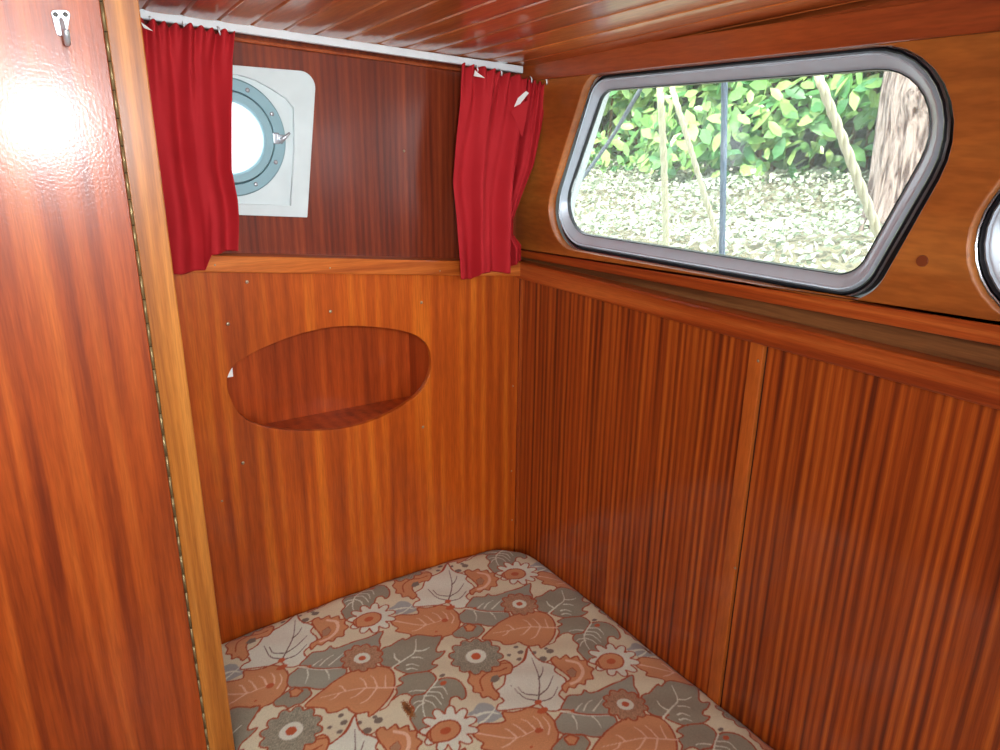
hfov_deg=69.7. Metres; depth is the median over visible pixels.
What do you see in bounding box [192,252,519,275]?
trim
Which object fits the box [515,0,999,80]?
trim
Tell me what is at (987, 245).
window
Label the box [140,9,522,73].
track
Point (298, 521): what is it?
wall
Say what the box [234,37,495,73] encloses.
trim
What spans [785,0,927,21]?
trim
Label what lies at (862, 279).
window
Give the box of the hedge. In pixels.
[587,71,883,183]
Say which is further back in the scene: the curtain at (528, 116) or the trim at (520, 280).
the trim at (520, 280)
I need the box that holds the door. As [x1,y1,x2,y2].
[0,0,209,749]
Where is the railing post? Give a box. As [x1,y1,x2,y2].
[719,82,727,254]
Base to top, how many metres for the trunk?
2.000 m
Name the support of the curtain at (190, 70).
hanging from the track
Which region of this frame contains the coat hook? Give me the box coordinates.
[51,10,70,46]
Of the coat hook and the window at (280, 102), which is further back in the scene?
the window at (280, 102)
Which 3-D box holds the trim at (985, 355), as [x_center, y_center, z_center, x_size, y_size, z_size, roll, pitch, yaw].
[0.878,0.117,0.313,0.009,0.116,3.030,-11,21,-32]
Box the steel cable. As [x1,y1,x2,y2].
[582,89,642,180]
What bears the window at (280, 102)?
in the wall at (298, 521)
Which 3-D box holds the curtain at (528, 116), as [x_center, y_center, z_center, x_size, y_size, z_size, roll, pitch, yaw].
[0.039,-0.384,1.383,0.097,0.358,0.036,1,18,0]
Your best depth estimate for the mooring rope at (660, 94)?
1.52 m
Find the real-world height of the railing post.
0.786 m
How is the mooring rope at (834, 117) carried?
hanging from the grab rail
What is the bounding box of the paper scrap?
[227,369,232,377]
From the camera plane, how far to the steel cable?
1.61 m
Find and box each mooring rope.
[656,87,669,245]
[669,86,718,251]
[814,75,886,256]
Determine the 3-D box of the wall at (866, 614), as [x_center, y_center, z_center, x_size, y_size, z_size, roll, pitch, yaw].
[0.859,0.406,0.452,0.062,1.700,3.120,-11,21,-32]
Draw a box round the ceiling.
[138,0,895,66]
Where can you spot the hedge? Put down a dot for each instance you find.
(784, 123)
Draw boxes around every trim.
[102,0,234,749]
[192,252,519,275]
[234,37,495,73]
[514,279,522,551]
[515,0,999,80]
[516,259,999,409]
[521,249,999,345]
[521,257,999,370]
[707,342,766,705]
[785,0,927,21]
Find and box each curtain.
[141,16,238,274]
[453,62,527,278]
[511,76,547,265]
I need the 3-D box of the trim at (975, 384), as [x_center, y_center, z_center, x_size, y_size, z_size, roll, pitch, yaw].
[0.867,0.171,0.316,0.034,0.036,3.020,-11,21,-32]
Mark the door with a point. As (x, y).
(98, 652)
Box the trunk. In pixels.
[858,71,943,230]
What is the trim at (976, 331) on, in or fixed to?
attached to the wall at (866, 614)
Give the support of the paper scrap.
attached to the wall at (298, 521)
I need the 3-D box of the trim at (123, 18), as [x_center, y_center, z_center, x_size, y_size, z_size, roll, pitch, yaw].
[-0.428,0.277,1.013,0.036,1.570,0.033,-11,21,-32]
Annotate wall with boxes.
[144,20,518,643]
[515,32,999,749]
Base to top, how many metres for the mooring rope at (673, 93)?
0.791 m
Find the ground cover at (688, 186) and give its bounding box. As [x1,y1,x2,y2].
[574,157,901,271]
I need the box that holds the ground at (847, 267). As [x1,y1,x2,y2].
[574,160,874,271]
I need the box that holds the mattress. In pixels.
[221,550,773,749]
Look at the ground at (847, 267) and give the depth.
3.12 m
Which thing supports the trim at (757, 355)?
attached to the wall at (866, 614)
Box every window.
[232,65,314,216]
[559,47,953,296]
[975,191,999,304]
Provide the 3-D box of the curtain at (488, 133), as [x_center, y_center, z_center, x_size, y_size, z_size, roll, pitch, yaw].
[-0.021,-0.373,1.347,0.156,0.387,0.038,-10,21,-30]
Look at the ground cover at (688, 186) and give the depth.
3.13 m
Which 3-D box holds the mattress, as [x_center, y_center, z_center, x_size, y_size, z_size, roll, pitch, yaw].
[0.042,0.631,1.084,0.714,0.127,1.097,-11,21,-32]
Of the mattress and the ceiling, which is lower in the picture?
the mattress

